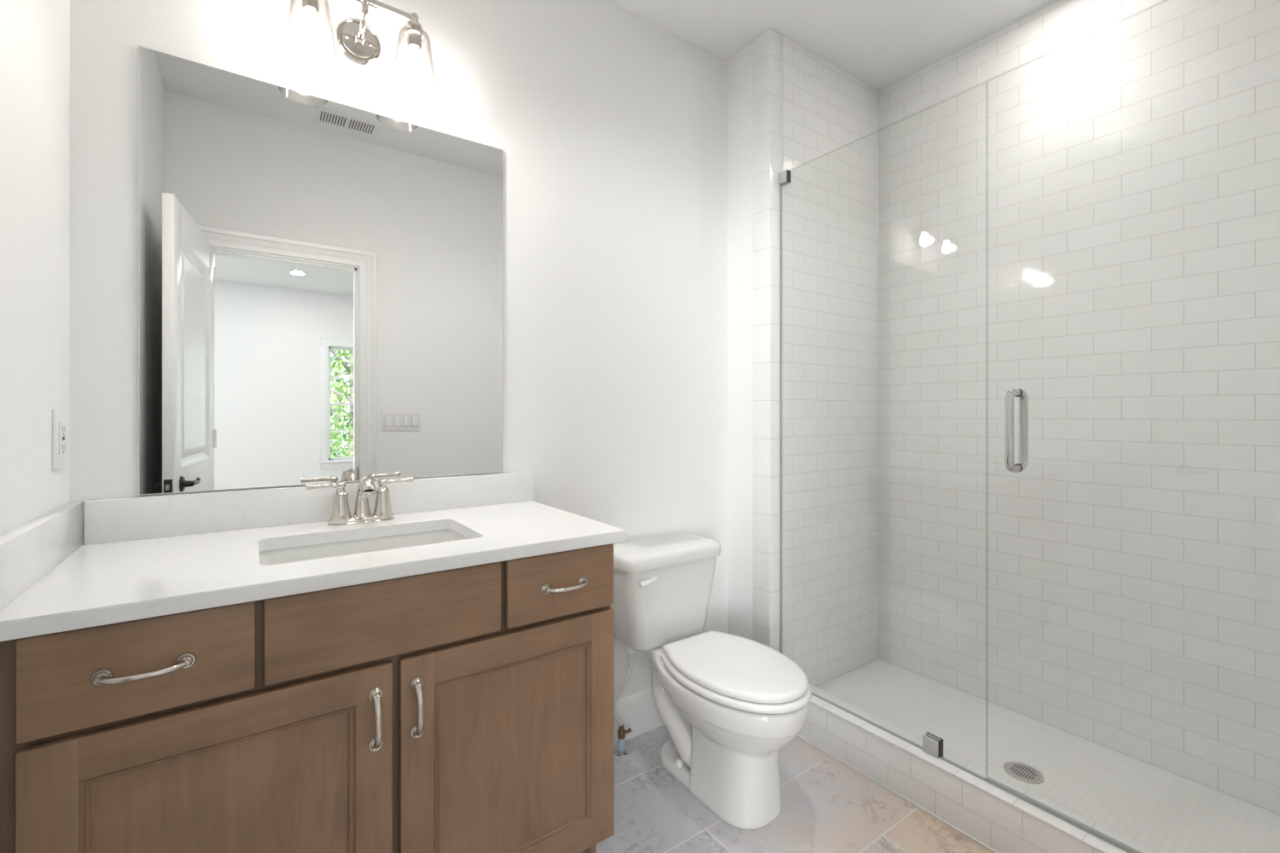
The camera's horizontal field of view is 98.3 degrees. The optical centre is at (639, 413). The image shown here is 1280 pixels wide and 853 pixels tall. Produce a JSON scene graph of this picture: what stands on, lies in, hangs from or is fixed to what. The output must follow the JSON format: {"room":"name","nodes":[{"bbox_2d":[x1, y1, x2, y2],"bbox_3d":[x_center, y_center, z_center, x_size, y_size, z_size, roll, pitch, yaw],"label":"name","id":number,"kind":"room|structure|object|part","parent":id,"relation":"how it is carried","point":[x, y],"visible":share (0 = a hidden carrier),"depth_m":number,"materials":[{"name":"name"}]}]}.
{"room":"bathroom","nodes":[
{"label":"bathroom","id":0,"kind":"room"},
{"bbox_2d":[0,0,69,535],"bbox_3d":[-0.776,-0.151,0.448,0.100,2.742,1.838,0,0,-35],"label":"wall","id":1,"kind":"structure","parent":0,"point":[35,34],"depth_m":1.03,"materials":[{"name":"white paint"}]},
{"bbox_2d":[52,408,65,469],"bbox_3d":[-1.205,0.052,1.151,0.010,0.122,0.074,0,0,-35],"label":"wall outlet","id":2,"kind":"object","parent":1,"relation":"attached to","point":[58,415],"visible":1,"depth_m":1.14,"materials":[{"name":"white plastic"}]},
{"bbox_2d":[58,421,65,454],"bbox_3d":[-1.203,0.052,1.152,0.003,0.068,0.034,0,0,-35],"label":"receptacle","id":3,"kind":"object","parent":2,"relation":"attached to","point":[61,424],"depth_m":1.15,"materials":[{"name":"grey plastic"}]},
{"bbox_2d":[69,0,727,700],"bbox_3d":[-0.473,-0.151,1.849,2.211,2.742,0.100,0,0,-35],"label":"wall","id":4,"kind":"structure","parent":0,"point":[609,125],"depth_m":1.91,"materials":[{"name":"white paint"}]},
{"bbox_2d":[83,471,535,545],"bbox_3d":[-0.797,0.243,1.545,1.079,0.097,0.020,0,0,-35],"label":"backsplash","id":5,"kind":"structure","parent":4,"relation":"attached to","point":[125,519],"depth_m":1.41,"materials":[{"name":"white stone"}]},
{"bbox_2d":[138,46,502,495],"bbox_3d":[-0.808,-0.333,1.546,0.885,1.048,0.007,0,0,-35],"label":"wall mirror","id":6,"kind":"object","parent":4,"relation":"attached to","point":[320,280],"visible":1,"depth_m":1.48,"materials":[{"name":"grey mirror"}]},
{"bbox_2d":[282,0,437,92],"bbox_3d":[-0.744,-1.012,1.489,0.370,0.214,0.173,0,0,-35],"label":"vanity light","id":7,"kind":"object","parent":4,"relation":"attached to","point":[354,39],"visible":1,"depth_m":1.52,"materials":[{"name":"silver metal"}]},
{"bbox_3d":[-0.831,-0.982,1.396,0.121,0.153,0.121,0,0,-35],"label":"lamp shade","id":8,"kind":"part","parent":7,"relation":"part of","materials":[{"name":"clear glass"}]},
{"bbox_3d":[-0.831,-0.976,1.396,0.047,0.074,0.047,0,0,-35],"label":"bulb","id":9,"kind":"part","parent":7,"relation":"part of","materials":[{"name":"white glass"}]},
{"bbox_2d":[301,0,321,17],"bbox_3d":[-0.831,-1.062,1.396,0.049,0.099,0.049,0,0,-35],"label":"bulb","id":10,"kind":"object","parent":7,"relation":"attached to","point":[311,7],"depth_m":1.38,"materials":[{"name":"glass"}]},
{"bbox_3d":[-0.750,-1.077,1.497,0.025,0.085,0.096,0,0,-35],"label":"arm","id":11,"kind":"part","parent":7,"relation":"part of","materials":[{"name":"silver metal"}]},
{"bbox_3d":[-0.627,-0.982,1.540,0.121,0.153,0.121,0,0,-35],"label":"lamp shade","id":12,"kind":"part","parent":7,"relation":"part of","materials":[{"name":"clear glass"}]},
{"bbox_3d":[-0.627,-0.976,1.540,0.047,0.074,0.047,0,0,-35],"label":"bulb","id":13,"kind":"part","parent":7,"relation":"part of","materials":[{"name":"white glass"}]},
{"bbox_2d":[405,12,424,52],"bbox_3d":[-0.627,-1.062,1.540,0.049,0.099,0.049,0,0,-35],"label":"socket","id":14,"kind":"object","parent":7,"relation":"attached to","point":[414,33],"depth_m":1.53,"materials":[{"name":"silver metal"}]},
{"bbox_2d":[614,688,663,744],"bbox_3d":[0.001,1.144,2.112,0.933,0.152,0.016,0,0,-35],"label":"baseboard","id":15,"kind":"structure","parent":4,"relation":"attached to","point":[637,712],"depth_m":2.10,"materials":[{"name":"white paint"}]},
{"bbox_2d":[596,725,994,852],"bbox_3d":[0.362,1.250,1.313,2.957,0.060,1.938,0,0,-35],"label":"floor","id":16,"kind":"structure","parent":0,"point":[829,806],"depth_m":1.67,"materials":[{"name":"tile"}]},
{"bbox_2d":[0,543,614,852],"bbox_3d":[-0.649,0.770,1.295,1.081,0.899,0.599,0,0,-35],"label":"vanity cabinet","id":17,"kind":"object","parent":16,"relation":"on","point":[468,709],"visible":0.97,"depth_m":1.03,"materials":[{"name":"brown wood"}]},
{"bbox_3d":[-0.790,0.403,0.887,0.284,0.152,0.020,0,0,-35],"label":"drawer","id":18,"kind":"part","parent":17,"relation":"part of","materials":[{"name":"brown wood"}]},
{"bbox_3d":[-0.774,0.405,0.863,0.127,0.027,0.037,0,0,-35],"label":"handle","id":19,"kind":"part","parent":17,"relation":"part of","materials":[{"name":"silver metal"}]},
{"bbox_3d":[-0.696,0.774,0.946,0.374,0.434,0.008,0,0,-35],"label":"door","id":20,"kind":"part","parent":17,"relation":"part of","materials":[{"name":"brown wood"}]},
{"bbox_3d":[-0.699,0.524,0.951,0.380,0.066,0.019,0,0,-35],"label":"rail","id":21,"kind":"part","parent":17,"relation":"part of","materials":[{"name":"brown wood"}]},
{"bbox_2d":[0,471,627,641],"bbox_3d":[-0.645,0.258,1.308,1.104,0.125,0.584,0,0,-35],"label":"countertop","id":22,"kind":"structure","parent":17,"relation":"on","point":[77,565],"depth_m":1.20,"materials":[{"name":"white stone"}]},
{"bbox_2d":[305,476,413,526],"bbox_3d":[-0.720,0.228,1.449,0.262,0.127,0.148,0,0,-35],"label":"faucet","id":23,"kind":"object","parent":22,"relation":"on","point":[340,515],"visible":1,"depth_m":1.46,"materials":[{"name":"silver metal"}]},
{"bbox_3d":[-0.822,0.188,1.429,0.073,0.016,0.018,0,0,-35],"label":"lever","id":24,"kind":"part","parent":23,"relation":"part of","materials":[{"name":"silver metal"}]},
{"bbox_3d":[-0.788,0.231,1.457,0.057,0.103,0.057,0,0,-35],"label":"handle","id":25,"kind":"part","parent":23,"relation":"part of","materials":[{"name":"silver metal"}]},
{"bbox_3d":[-0.747,0.284,1.486,0.160,0.016,0.056,0,0,-35],"label":"plate","id":26,"kind":"part","parent":23,"relation":"part of","materials":[{"name":"silver metal"}]},
{"bbox_3d":[-0.720,0.223,1.449,0.048,0.117,0.140,0,0,-35],"label":"spout","id":27,"kind":"part","parent":23,"relation":"part of","materials":[{"name":"silver metal"}]},
{"bbox_3d":[-0.705,0.231,1.516,0.057,0.103,0.057,0,0,-35],"label":"handle","id":28,"kind":"part","parent":23,"relation":"part of","materials":[{"name":"silver metal"}]},
{"bbox_3d":[-0.667,0.187,1.538,0.073,0.016,0.018,0,0,-35],"label":"lever","id":29,"kind":"part","parent":23,"relation":"part of","materials":[{"name":"silver metal"}]},
{"bbox_2d":[258,529,468,565],"bbox_3d":[-0.624,0.389,1.294,0.501,0.138,0.338,0,0,-35],"label":"undermount sink","id":30,"kind":"object","parent":22,"relation":"in","point":[346,548],"visible":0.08,"depth_m":1.40,"materials":[{"name":"white ceramic"}]},
{"bbox_3d":[-0.501,0.592,1.056,0.027,0.123,0.036,0,0,-35],"label":"handle","id":31,"kind":"part","parent":17,"relation":"part of","materials":[{"name":"silver metal"}]},
{"bbox_3d":[-0.486,0.403,1.101,0.432,0.152,0.020,0,0,-35],"label":"false drawer","id":32,"kind":"part","parent":17,"relation":"part of","materials":[{"name":"brown wood"}]},
{"bbox_3d":[-0.439,0.592,1.100,0.027,0.123,0.036,0,0,-35],"label":"handle","id":33,"kind":"part","parent":17,"relation":"part of","materials":[{"name":"silver metal"}]},
{"bbox_3d":[-0.275,0.524,1.250,0.376,0.066,0.019,0,0,-35],"label":"rail","id":34,"kind":"part","parent":17,"relation":"part of","materials":[{"name":"brown wood"}]},
{"bbox_3d":[-0.272,0.774,1.246,0.370,0.434,0.008,0,0,-35],"label":"door","id":35,"kind":"part","parent":17,"relation":"part of","materials":[{"name":"brown wood"}]},
{"bbox_3d":[-0.275,1.024,1.250,0.376,0.066,0.019,0,0,-35],"label":"rail","id":36,"kind":"part","parent":17,"relation":"part of","materials":[{"name":"brown wood"}]},
{"bbox_3d":[-0.184,0.403,1.314,0.279,0.152,0.020,0,0,-35],"label":"drawer","id":37,"kind":"part","parent":17,"relation":"part of","materials":[{"name":"brown wood"}]},
{"bbox_3d":[-0.168,0.406,1.291,0.123,0.027,0.037,0,0,-35],"label":"handle","id":38,"kind":"part","parent":17,"relation":"part of","materials":[{"name":"silver metal"}]},
{"bbox_3d":[-0.238,0.770,1.620,0.018,0.899,0.542,0,0,-35],"label":"panel","id":39,"kind":"part","parent":17,"relation":"part of","materials":[{"name":"brown wood"}]},
{"bbox_2d":[614,724,632,756],"bbox_3d":[-0.066,1.173,2.001,0.060,0.095,0.063,0,0,31],"label":"valve","id":40,"kind":"object","parent":16,"relation":"on","point":[621,749],"visible":0.98,"depth_m":1.99,"materials":[{"name":"silver metal"}]},
{"bbox_2d":[614,645,634,726],"bbox_3d":[-0.062,0.975,1.960,0.058,0.312,0.086,0,0,-43],"label":"supply hose","id":41,"kind":"object","parent":40,"relation":"attached to","point":[630,650],"visible":0.81,"depth_m":1.96,"materials":[{"name":"white"}]},
{"bbox_3d":[-0.054,1.149,2.005,0.053,0.047,0.025,0,0,-24],"label":"valve handle","id":42,"kind":"part","parent":40,"relation":"part of","materials":[{"name":"gold metal"}]},
{"bbox_2d":[610,533,811,830],"bbox_3d":[0.225,0.849,1.822,0.442,0.743,0.713,0,0,-35],"label":"toilet","id":43,"kind":"object","parent":16,"relation":"on","point":[728,705],"visible":1,"depth_m":1.74,"materials":[{"name":"white ceramic"}]},
{"bbox_3d":[0.031,0.566,1.858,0.077,0.030,0.028,0,0,-35],"label":"flush lever","id":44,"kind":"part","parent":43,"relation":"part of","materials":[{"name":"white plastic"}]},
{"bbox_3d":[0.078,0.673,2.031,0.412,0.290,0.203,0,0,-35],"label":"tank","id":45,"kind":"part","parent":43,"relation":"part of","materials":[{"name":"white ceramic"}]},
{"bbox_3d":[0.082,0.502,2.025,0.442,0.051,0.218,0,0,-35],"label":"tank lid","id":46,"kind":"part","parent":43,"relation":"part of","materials":[{"name":"white ceramic"}]},
{"bbox_3d":[0.305,0.789,1.746,0.346,0.026,0.475,0,0,-35],"label":"seat lid","id":47,"kind":"part","parent":43,"relation":"part of","materials":[{"name":"white plastic"}]},
{"bbox_3d":[0.306,0.817,1.745,0.362,0.022,0.493,0,0,-35],"label":"seat","id":48,"kind":"part","parent":43,"relation":"part of","materials":[{"name":"white plastic"}]},
{"bbox_2d":[797,683,1159,852],"bbox_3d":[0.988,1.141,1.622,0.109,0.159,1.462,0,0,-35],"label":"shower curb","id":49,"kind":"object","parent":16,"relation":"on","point":[1001,822],"visible":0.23,"depth_m":1.65,"materials":[{"name":"tile"}]},
{"bbox_2d":[778,169,986,781],"bbox_3d":[0.782,0.051,1.908,0.028,2.021,0.759,0,0,-35],"label":"glass panel","id":50,"kind":"object","parent":49,"relation":"on","point":[932,745],"visible":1,"depth_m":2.21,"materials":[{"name":"glass"}]},
{"bbox_2d":[816,659,1279,852],"bbox_3d":[1.292,1.191,1.837,0.634,0.058,1.462,0,0,-35],"label":"shower pan","id":51,"kind":"object","parent":16,"relation":"on","point":[1163,811],"visible":0.56,"depth_m":1.81,"materials":[{"name":"tile"}]},
{"bbox_2d":[1003,762,1044,784],"bbox_3d":[1.239,1.160,1.788,0.108,0.004,0.108,0,0,-35],"label":"shower drain","id":52,"kind":"object","parent":51,"relation":"on","point":[1020,771],"visible":1,"depth_m":1.78,"materials":[{"name":"silver metal"}]},
{"bbox_2d":[727,34,878,686],"bbox_3d":[0.774,-0.151,2.577,0.866,2.742,0.346,0,0,-35],"label":"wall","id":53,"kind":"structure","parent":0,"point":[830,117],"depth_m":2.37,"materials":[{"name":"tile"}]},
{"bbox_2d":[752,28,782,652],"bbox_3d":[0.516,-0.151,2.241,0.074,2.742,0.093,0,0,-35],"label":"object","id":54,"kind":"structure","parent":53,"relation":"attached to","point":[767,48],"depth_m":2.21,"materials":[{"name":"paint"}]},
{"bbox_2d":[609,0,1056,91],"bbox_3d":[0.370,-1.562,1.319,2.977,0.080,1.938,0,0,-35],"label":"ceiling","id":55,"kind":"structure","parent":0,"point":[881,43],"depth_m":2.16,"materials":[{"name":"white paint"}]},
{"bbox_2d":[878,0,1279,815],"bbox_3d":[1.635,-0.151,2.004,0.120,2.742,1.600,0,0,-35],"label":"wall","id":56,"kind":"structure","parent":0,"point":[1079,200],"depth_m":1.95,"materials":[{"name":"tile"}]},
{"bbox_3d":[0.883,-0.151,0.574,2.757,2.742,0.130,0,0,-35],"label":"wall","id":57,"kind":"structure","parent":0,"visible":0},
{"bbox_2d":[986,388,1142,852],"bbox_3d":[1.204,0.051,1.309,0.113,2.018,0.702,0,0,-35],"label":"shower door","id":58,"kind":"structure","parent":57,"relation":"attached to","point":[1011,394],"depth_m":1.50,"materials":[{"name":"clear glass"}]},
{"bbox_3d":[1.019,0.048,1.517,0.052,0.234,0.025,0,0,-35],"label":"pull handle","id":59,"kind":"part","parent":58,"relation":"part of","materials":[{"name":"silver metal"}]},
{"bbox_3d":[1.069,0.048,1.552,0.052,0.234,0.025,0,0,-35],"label":"pull handle","id":60,"kind":"part","parent":58,"relation":"part of","materials":[{"name":"silver metal"}]}
]}

